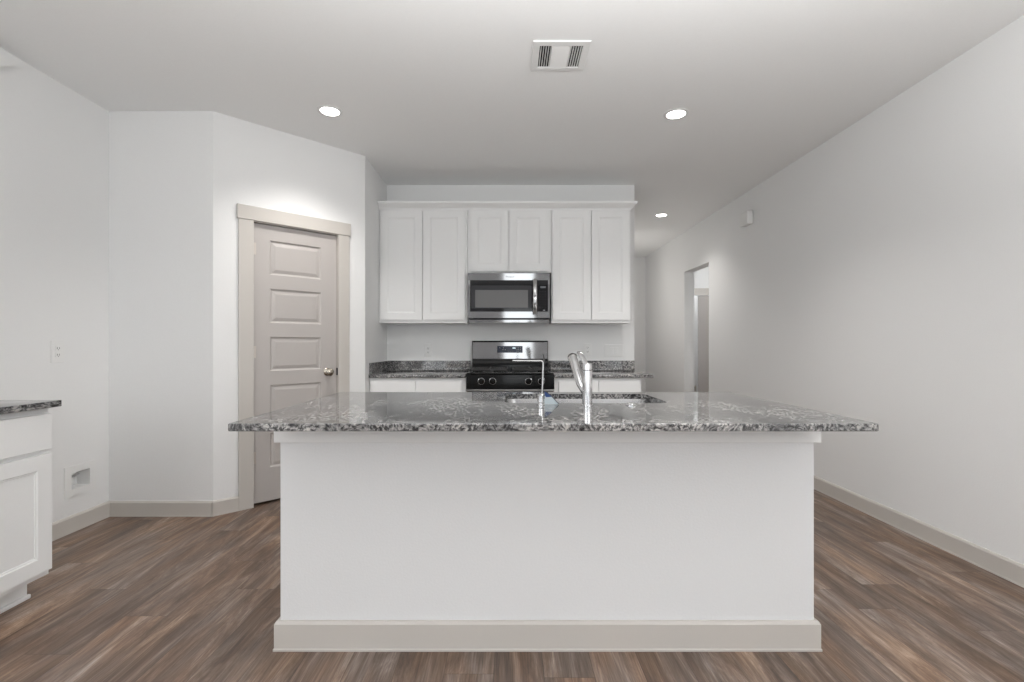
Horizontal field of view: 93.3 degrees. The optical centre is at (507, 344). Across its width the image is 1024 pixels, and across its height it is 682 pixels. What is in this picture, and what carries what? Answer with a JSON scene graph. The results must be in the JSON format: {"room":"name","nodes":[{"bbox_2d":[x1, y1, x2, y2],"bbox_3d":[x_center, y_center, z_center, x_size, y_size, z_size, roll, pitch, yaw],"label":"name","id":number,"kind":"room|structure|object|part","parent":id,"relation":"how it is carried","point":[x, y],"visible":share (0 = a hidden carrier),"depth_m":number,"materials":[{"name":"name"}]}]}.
{"room":"kitchen","nodes":[
{"label":"kitchen","id":0,"kind":"room"},
{"bbox_2d":[0,48,108,522],"bbox_3d":[-2.790,-0.215,0.418,0.120,2.770,9.076,0,0,0],"label":"wall","id":1,"kind":"structure","parent":0,"point":[54,139],"depth_m":2.92,"materials":[{"name":"paint"}]},
{"bbox_2d":[51,340,63,362],"bbox_3d":[-2.725,0.040,2.927,0.009,0.135,0.085,0,0,0],"label":"wall outlet","id":2,"kind":"object","parent":1,"relation":"attached to","point":[57,346],"visible":1,"depth_m":2.92,"materials":[{"name":"white plastic"}]},
{"bbox_2d":[55,346,60,350],"bbox_3d":[-2.723,0.020,2.927,0.003,0.028,0.034,0,0,0],"label":"socket","id":3,"kind":"object","parent":2,"relation":"attached to","point":[57,348],"depth_m":2.92,"materials":[{"name":"white plastic"}]},
{"bbox_2d":[64,460,95,498],"bbox_3d":[-2.768,0.853,3.085,0.088,0.190,0.225,0,0,0],"label":"water supply box","id":4,"kind":"object","parent":1,"relation":"attached to","point":[80,478],"visible":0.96,"depth_m":3.12,"materials":[{"name":"white plastic"}]},
{"bbox_2d":[52,501,109,540],"bbox_3d":[-2.722,1.117,-0.345,0.016,0.105,7.310,0,0,0],"label":"baseboard","id":5,"kind":"structure","parent":1,"relation":"attached to","point":[63,527],"depth_m":3.06,"materials":[{"name":"beige paint"}]},
{"bbox_2d":[109,111,212,500],"bbox_3d":[-2.374,-0.215,3.370,0.711,2.770,0.120,0,0,0],"label":"wall","id":6,"kind":"structure","parent":0,"point":[161,162],"depth_m":3.31,"materials":[{"name":"paint"}]},
{"bbox_2d":[109,501,211,516],"bbox_3d":[-2.368,1.117,3.302,0.697,0.105,0.016,0,0,0],"label":"baseboard","id":7,"kind":"structure","parent":6,"relation":"attached to","point":[116,508],"depth_m":3.30,"materials":[{"name":"beige paint"}]},
{"bbox_2d":[213,111,364,500],"bbox_3d":[-1.656,-0.215,3.745,1.127,2.770,0.120,0,0,-44],"label":"wall","id":8,"kind":"structure","parent":0,"point":[256,165],"depth_m":3.48,"materials":[{"name":"paint"}]},
{"bbox_2d":[212,496,239,516],"bbox_3d":[-1.958,1.117,3.358,0.167,0.105,0.016,0,0,-44],"label":"baseboard","id":9,"kind":"structure","parent":8,"relation":"attached to","point":[231,504],"depth_m":3.35,"materials":[{"name":"beige paint"}]},
{"bbox_2d":[237,203,350,510],"bbox_3d":[-1.635,0.087,3.729,0.845,2.166,0.173,0,0,-44],"label":"door","id":10,"kind":"structure","parent":8,"relation":"in","point":[293,269],"depth_m":3.65,"materials":[{"name":"beige paint"}]},
{"bbox_3d":[-1.426,0.216,3.859,0.064,0.064,0.069,0,0,-44],"label":"knob","id":11,"kind":"part","parent":10,"relation":"part of","materials":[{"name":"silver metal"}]},
{"bbox_2d":[365,157,386,391],"bbox_3d":[-1.270,-0.215,4.525,0.120,2.770,0.862,0,0,0],"label":"wall","id":12,"kind":"structure","parent":0,"point":[375,186],"depth_m":4.32,"materials":[{"name":"paint"}]},
{"bbox_2d":[387,185,633,367],"bbox_3d":[0.028,-0.215,4.896,2.475,2.770,0.120,0,0,0],"label":"wall","id":13,"kind":"structure","parent":0,"point":[405,342],"depth_m":4.84,"materials":[{"name":"paint"}]},
{"bbox_2d":[379,210,469,323],"bbox_3d":[-0.794,-0.746,4.676,0.829,1.079,0.318,0,0,0],"label":"upper cabinet","id":14,"kind":"object","parent":13,"relation":"attached to","point":[423,254],"visible":0.94,"depth_m":4.53,"materials":[{"name":"white paint"}]},
{"bbox_3d":[-0.997,-0.746,4.527,0.388,1.022,0.019,0,0,0],"label":"door","id":15,"kind":"part","parent":14,"relation":"part of","materials":[{"name":"white paint"}]},
{"bbox_3d":[-0.597,-0.746,4.527,0.391,1.022,0.019,0,0,0],"label":"door","id":16,"kind":"part","parent":14,"relation":"part of","materials":[{"name":"white paint"}]},
{"bbox_2d":[378,201,637,210],"bbox_3d":[-0.004,-1.299,4.659,2.410,0.070,0.354,0,0,0],"label":"crown molding","id":17,"kind":"structure","parent":14,"relation":"attached to","point":[383,205],"depth_m":4.50,"materials":[{"name":"white paint"}]},
{"bbox_2d":[425,344,431,356],"bbox_3d":[-0.797,0.052,4.831,0.073,0.130,0.009,0,0,0],"label":"wall outlet","id":18,"kind":"object","parent":13,"relation":"attached to","point":[428,347],"visible":1,"depth_m":4.83,"materials":[{"name":"white plastic"}]},
{"bbox_2d":[389,361,470,370],"bbox_3d":[-0.779,0.206,4.825,0.817,0.100,0.020,0,0,0],"label":"backsplash","id":19,"kind":"structure","parent":13,"relation":"attached to","point":[393,365],"depth_m":4.82,"materials":[{"name":"grey stone"}]},
{"bbox_2d":[468,210,550,273],"bbox_3d":[0.013,-0.982,4.676,0.781,0.607,0.318,0,0,0],"label":"upper cabinet","id":20,"kind":"object","parent":13,"relation":"attached to","point":[499,241],"visible":0.9,"depth_m":4.52,"materials":[{"name":"white paint"}]},
{"bbox_3d":[-0.174,-0.974,4.527,0.350,0.567,0.019,0,0,0],"label":"door","id":21,"kind":"part","parent":20,"relation":"part of","materials":[{"name":"white paint"}]},
{"bbox_2d":[468,273,549,323],"bbox_3d":[0.008,-0.435,4.623,0.756,0.457,0.423,0,0,0],"label":"microwave","id":22,"kind":"object","parent":20,"relation":"attached to","point":[493,298],"visible":1,"depth_m":4.46,"materials":[{"name":"grey metal"}]},
{"bbox_3d":[-0.040,-0.453,4.477,0.618,0.291,0.028,0,0,0],"label":"door","id":23,"kind":"part","parent":22,"relation":"part of","materials":[{"name":"black glass"}]},
{"bbox_3d":[0.008,-0.452,4.663,0.752,0.420,0.344,0,0,0],"label":"casing","id":24,"kind":"part","parent":22,"relation":"part of","materials":[{"name":"grey metal"}]},
{"bbox_3d":[0.248,-0.445,4.439,0.039,0.338,0.053,0,0,0],"label":"door handle","id":25,"kind":"part","parent":22,"relation":"part of","materials":[{"name":"silver metal"}]},
{"bbox_3d":[0.320,-0.453,4.477,0.097,0.291,0.028,0,0,0],"label":"control panel","id":26,"kind":"part","parent":22,"relation":"part of","materials":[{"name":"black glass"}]},
{"bbox_3d":[0.190,-0.974,4.527,0.352,0.567,0.019,0,0,0],"label":"door","id":27,"kind":"part","parent":20,"relation":"part of","materials":[{"name":"white paint"}]},
{"bbox_2d":[584,343,590,355],"bbox_3d":[0.795,0.045,4.831,0.073,0.120,0.009,0,0,0],"label":"wall outlet","id":28,"kind":"object","parent":13,"relation":"attached to","point":[587,346],"visible":0.99,"depth_m":4.83,"materials":[{"name":"white plastic"}]},
{"bbox_2d":[549,210,629,323],"bbox_3d":[0.777,-0.746,4.676,0.741,1.079,0.318,0,0,0],"label":"upper cabinet","id":29,"kind":"object","parent":13,"relation":"attached to","point":[590,274],"visible":0.95,"depth_m":4.53,"materials":[{"name":"white paint"}]},
{"bbox_3d":[0.597,-0.746,4.527,0.351,1.022,0.019,0,0,0],"label":"door","id":30,"kind":"part","parent":29,"relation":"part of","materials":[{"name":"white paint"}]},
{"bbox_3d":[0.959,-0.746,4.527,0.351,1.022,0.019,0,0,0],"label":"door","id":31,"kind":"part","parent":29,"relation":"part of","materials":[{"name":"white paint"}]},
{"bbox_2d":[548,361,634,370],"bbox_3d":[0.833,0.206,4.825,0.859,0.100,0.020,0,0,0],"label":"backsplash","id":32,"kind":"structure","parent":13,"relation":"attached to","point":[553,365],"depth_m":4.82,"materials":[{"name":"grey stone"}]},
{"bbox_2d":[0,0,1023,256],"bbox_3d":[1.050,-1.650,3.200,7.900,0.100,14.800,0,0,0],"label":"ceiling","id":33,"kind":"structure","parent":0,"point":[430,92],"depth_m":2.84,"materials":[{"name":"paint"}]},
{"bbox_2d":[317,105,342,116],"bbox_3d":[-1.217,-1.597,3.307,0.170,0.006,0.170,0,0,0],"label":"recessed light","id":34,"kind":"object","parent":33,"relation":"in","point":[326,110],"visible":1,"depth_m":3.30,"materials":[{"name":"white plastic"}]},
{"bbox_2d":[531,40,590,70],"bbox_3d":[0.285,-1.595,2.675,0.306,0.009,0.275,0,0,0],"label":"ceiling vent","id":35,"kind":"object","parent":33,"relation":"in","point":[547,55],"visible":1,"depth_m":2.66,"materials":[{"name":"white plastic"}]},
{"bbox_2d":[654,213,668,216],"bbox_3d":[1.889,-1.597,5.952,0.170,0.006,0.170,0,0,0],"label":"recessed light","id":36,"kind":"object","parent":33,"relation":"in","point":[659,214],"visible":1,"depth_m":5.96,"materials":[{"name":"white plastic"}]},
{"bbox_2d":[663,108,688,119],"bbox_3d":[1.164,-1.597,3.350,0.170,0.006,0.170,0,0,0],"label":"recessed light","id":37,"kind":"object","parent":33,"relation":"in","point":[677,113],"visible":1,"depth_m":3.35,"materials":[{"name":"white plastic"}]},
{"bbox_2d":[0,489,1023,681],"bbox_3d":[1.050,1.220,3.200,7.900,0.100,14.800,0,0,0],"label":"floor","id":38,"kind":"structure","parent":0,"point":[121,599],"depth_m":2.02,"materials":[{"name":"brown wood"}]},
{"bbox_2d":[0,408,51,613],"bbox_3d":[-2.414,0.729,1.784,0.628,0.883,0.905,0,0,0],"label":"base cabinet","id":39,"kind":"object","parent":38,"relation":"on","point":[25,436],"visible":0.94,"depth_m":2.11,"materials":[{"name":"white paint"}]},
{"bbox_3d":[-2.212,1.160,1.784,0.014,0.020,0.905,0,0,0],"label":"shoe molding","id":40,"kind":"part","parent":39,"relation":"part of","materials":[{"name":"white paint"}]},
{"bbox_3d":[-2.110,0.395,2.006,0.019,0.163,0.443,0,0,0],"label":"drawer","id":41,"kind":"part","parent":39,"relation":"part of","materials":[{"name":"white paint"}]},
{"bbox_3d":[-2.110,0.762,2.006,0.019,0.532,0.443,0,0,0],"label":"cabinet door","id":42,"kind":"part","parent":39,"relation":"part of","materials":[{"name":"white paint"}]},
{"bbox_2d":[0,400,61,414],"bbox_3d":[-2.405,0.271,1.788,0.649,0.030,0.935,0,0,0],"label":"countertop","id":43,"kind":"structure","parent":39,"relation":"on","point":[6,406],"depth_m":2.12,"materials":[{"name":"grey stone"}]},
{"bbox_2d":[370,378,466,391],"bbox_3d":[-0.788,0.729,4.521,0.842,0.883,0.628,0,0,0],"label":"base cabinet","id":44,"kind":"object","parent":38,"relation":"on","point":[376,384],"visible":0.22,"depth_m":4.21,"materials":[{"name":"white paint"}]},
{"bbox_3d":[-1.000,0.395,4.216,0.393,0.163,0.019,0,0,0],"label":"drawer","id":45,"kind":"part","parent":44,"relation":"part of","materials":[{"name":"white paint"}]},
{"bbox_2d":[369,361,470,377],"bbox_3d":[-0.790,0.221,4.513,0.838,0.130,0.644,0,0,0],"label":"countertop","id":46,"kind":"structure","parent":44,"relation":"on","point":[382,369],"depth_m":4.73,"materials":[{"name":"grey stone"}]},
{"bbox_3d":[-0.604,0.395,4.216,0.390,0.163,0.019,0,0,0],"label":"drawer","id":47,"kind":"part","parent":44,"relation":"part of","materials":[{"name":"white paint"}]},
{"bbox_2d":[466,341,553,391],"bbox_3d":[0.020,0.549,4.469,0.760,1.182,0.710,0,0,0],"label":"gas range","id":48,"kind":"object","parent":38,"relation":"on","point":[493,369],"visible":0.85,"depth_m":4.45,"materials":[{"name":"black metal"}]},
{"bbox_3d":[-0.231,0.313,4.157,0.053,0.053,0.036,0,0,0],"label":"knob","id":49,"kind":"part","parent":48,"relation":"part of","materials":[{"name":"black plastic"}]},
{"bbox_3d":[-0.133,0.313,4.157,0.053,0.053,0.036,0,0,0],"label":"knob","id":50,"kind":"part","parent":48,"relation":"part of","materials":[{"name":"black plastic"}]},
{"bbox_3d":[0.020,0.317,4.209,0.760,0.130,0.072,0,0,0],"label":"control panel","id":51,"kind":"part","parent":48,"relation":"part of","materials":[{"name":"black metal"}]},
{"bbox_3d":[0.020,0.054,4.767,0.738,0.168,0.005,0,0,0],"label":"backguard panel","id":52,"kind":"part","parent":48,"relation":"part of","materials":[{"name":"silver metal"}]},
{"bbox_2d":[467,370,553,373],"bbox_3d":[0.020,0.253,4.476,0.758,0.022,0.521,0,0,0],"label":"cooktop","id":53,"kind":"object","parent":48,"relation":"in","point":[471,371],"depth_m":4.26,"materials":[{"name":"black metal"}]},
{"bbox_3d":[0.178,0.313,4.157,0.053,0.053,0.036,0,0,0],"label":"knob","id":54,"kind":"part","parent":48,"relation":"part of","materials":[{"name":"black plastic"}]},
{"bbox_2d":[273,431,821,651],"bbox_3d":[0.151,0.726,2.232,2.097,0.888,0.775,0,0,0],"label":"kitchen island","id":55,"kind":"object","parent":38,"relation":"on","point":[392,541],"visible":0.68,"depth_m":1.86,"materials":[{"name":"paint"}]},
{"bbox_3d":[0.151,0.328,2.199,2.091,0.090,0.702,0,0,0],"label":"trim","id":56,"kind":"part","parent":55,"relation":"part of","materials":[{"name":"white paint"}]},
{"bbox_3d":[0.151,1.115,2.172,2.097,0.111,0.656,0,0,0],"label":"baseboard","id":57,"kind":"part","parent":55,"relation":"part of","materials":[{"name":"beige paint"}]},
{"bbox_2d":[228,392,878,430],"bbox_3d":[0.148,0.269,2.104,2.124,0.026,1.060,0,0,0],"label":"island countertop","id":58,"kind":"structure","parent":55,"relation":"on","point":[341,411],"depth_m":1.81,"materials":[{"name":"grey stone"}]},
{"bbox_2d":[513,354,544,405],"bbox_3d":[0.089,0.147,2.081,0.142,0.218,0.034,0,0,23],"label":"filter faucet","id":59,"kind":"object","parent":58,"relation":"on","point":[540,397],"visible":1,"depth_m":2.06,"materials":[{"name":"silver metal"}]},
{"bbox_3d":[0.087,0.140,2.078,0.139,0.151,0.010,0,0,17],"label":"spout","id":60,"kind":"part","parent":59,"relation":"part of","materials":[{"name":"silver metal"}]},
{"bbox_2d":[537,393,544,405],"bbox_3d":[0.139,0.231,2.060,0.034,0.050,0.034,0,0,0],"label":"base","id":61,"kind":"object","parent":59,"relation":"attached to","point":[540,397],"depth_m":2.05,"materials":[{"name":"silver metal"}]},
{"bbox_2d":[544,391,558,403],"bbox_3d":[0.185,0.226,2.083,0.070,0.060,0.006,0,0,0],"label":"tag","id":62,"kind":"object","parent":58,"relation":"on","point":[549,399],"visible":0.9,"depth_m":2.08,"materials":[{"name":"paper"}]},
{"bbox_2d":[505,399,653,402],"bbox_3d":[0.350,0.380,2.330,0.790,0.196,0.470,0,0,0],"label":"sink","id":63,"kind":"object","parent":58,"relation":"in","point":[506,400],"visible":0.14,"depth_m":2.53,"materials":[{"name":"silver metal"}]},
{"bbox_2d":[568,351,593,405],"bbox_3d":[0.312,0.141,2.124,0.056,0.230,0.216,0,0,-15],"label":"kitchen faucet","id":64,"kind":"object","parent":58,"relation":"on","point":[583,379],"visible":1,"depth_m":2.04,"materials":[{"name":"silver metal"}]},
{"bbox_3d":[0.307,0.128,2.132,0.045,0.173,0.186,0,0,-9],"label":"spout","id":65,"kind":"part","parent":64,"relation":"part of","materials":[{"name":"silver metal"}]},
{"bbox_3d":[0.323,0.058,2.086,0.026,0.066,0.077,0,0,-18],"label":"lever","id":66,"kind":"part","parent":64,"relation":"part of","materials":[{"name":"silver metal"}]},
{"bbox_2d":[626,402,635,405],"bbox_3d":[0.522,0.250,2.055,0.044,0.011,0.044,0,0,0],"label":"switch","id":67,"kind":"object","parent":58,"relation":"on","point":[629,403],"visible":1,"depth_m":2.04,"materials":[{"name":"silver metal"}]},
{"bbox_2d":[554,378,640,391],"bbox_3d":[0.783,0.729,4.521,0.762,0.883,0.628,0,0,0],"label":"base cabinet","id":68,"kind":"object","parent":38,"relation":"on","point":[560,384],"visible":0.25,"depth_m":4.21,"materials":[{"name":"white paint"}]},
{"bbox_3d":[0.615,0.395,4.216,0.345,0.163,0.019,0,0,0],"label":"drawer","id":69,"kind":"part","parent":68,"relation":"part of","materials":[{"name":"white paint"}]},
{"bbox_2d":[548,361,653,377],"bbox_3d":[0.833,0.221,4.513,0.859,0.130,0.644,0,0,0],"label":"countertop","id":70,"kind":"structure","parent":68,"relation":"on","point":[561,369],"depth_m":4.82,"materials":[{"name":"grey stone"}]},
{"bbox_3d":[0.967,0.395,4.216,0.350,0.163,0.019,0,0,0],"label":"drawer","id":71,"kind":"part","parent":68,"relation":"part of","materials":[{"name":"white paint"}]},
{"bbox_2d":[634,257,645,391],"bbox_3d":[1.823,-0.215,8.850,1.355,2.770,0.120,0,0,0],"label":"wall","id":72,"kind":"structure","parent":0,"point":[639,262],"depth_m":8.79,"materials":[{"name":"paint"}]},
{"bbox_2d":[694,295,708,391],"bbox_3d":[3.620,-0.215,9.360,1.960,2.770,0.120,0,0,0],"label":"wall","id":73,"kind":"structure","parent":0,"point":[695,296],"depth_m":9.30,"materials":[{"name":"paint"}]},
{"bbox_2d":[694,266,708,287],"bbox_3d":[3.620,-0.215,8.510,1.960,2.770,0.120,0,0,0],"label":"wall","id":74,"kind":"structure","parent":0,"point":[701,277],"depth_m":8.45,"materials":[{"name":"paint"}]},
{"bbox_2d":[694,288,708,391],"bbox_3d":[3.425,0.090,8.469,0.990,2.160,0.073,0,0,0],"label":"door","id":75,"kind":"structure","parent":74,"relation":"in","point":[703,301],"depth_m":8.47,"materials":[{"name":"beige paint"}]},
{"bbox_3d":[3.425,0.090,8.441,0.990,2.160,0.018,0,0,0],"label":"casing","id":76,"kind":"part","parent":75,"relation":"part of","materials":[{"name":"beige paint"}]},
{"bbox_2d":[646,15,1023,564],"bbox_3d":[2.570,-0.215,2.395,0.140,2.770,13.030,0,0,0],"label":"wall","id":77,"kind":"structure","parent":0,"point":[877,276],"depth_m":3.10,"materials":[{"name":"paint"}]},
{"bbox_2d":[740,210,752,226],"bbox_3d":[2.469,-1.305,5.006,0.061,0.140,0.162,0,0,0],"label":"door chime","id":78,"kind":"object","parent":77,"relation":"attached to","point":[746,218],"visible":1,"depth_m":4.94,"materials":[{"name":"white plastic"}]},
{"bbox_2d":[814,476,1023,587],"bbox_3d":[2.492,1.117,1.010,0.016,0.105,10.020,0,0,0],"label":"baseboard","id":79,"kind":"structure","parent":77,"relation":"attached to","point":[1006,568],"depth_m":2.83,"materials":[{"name":"beige paint"}]}
]}

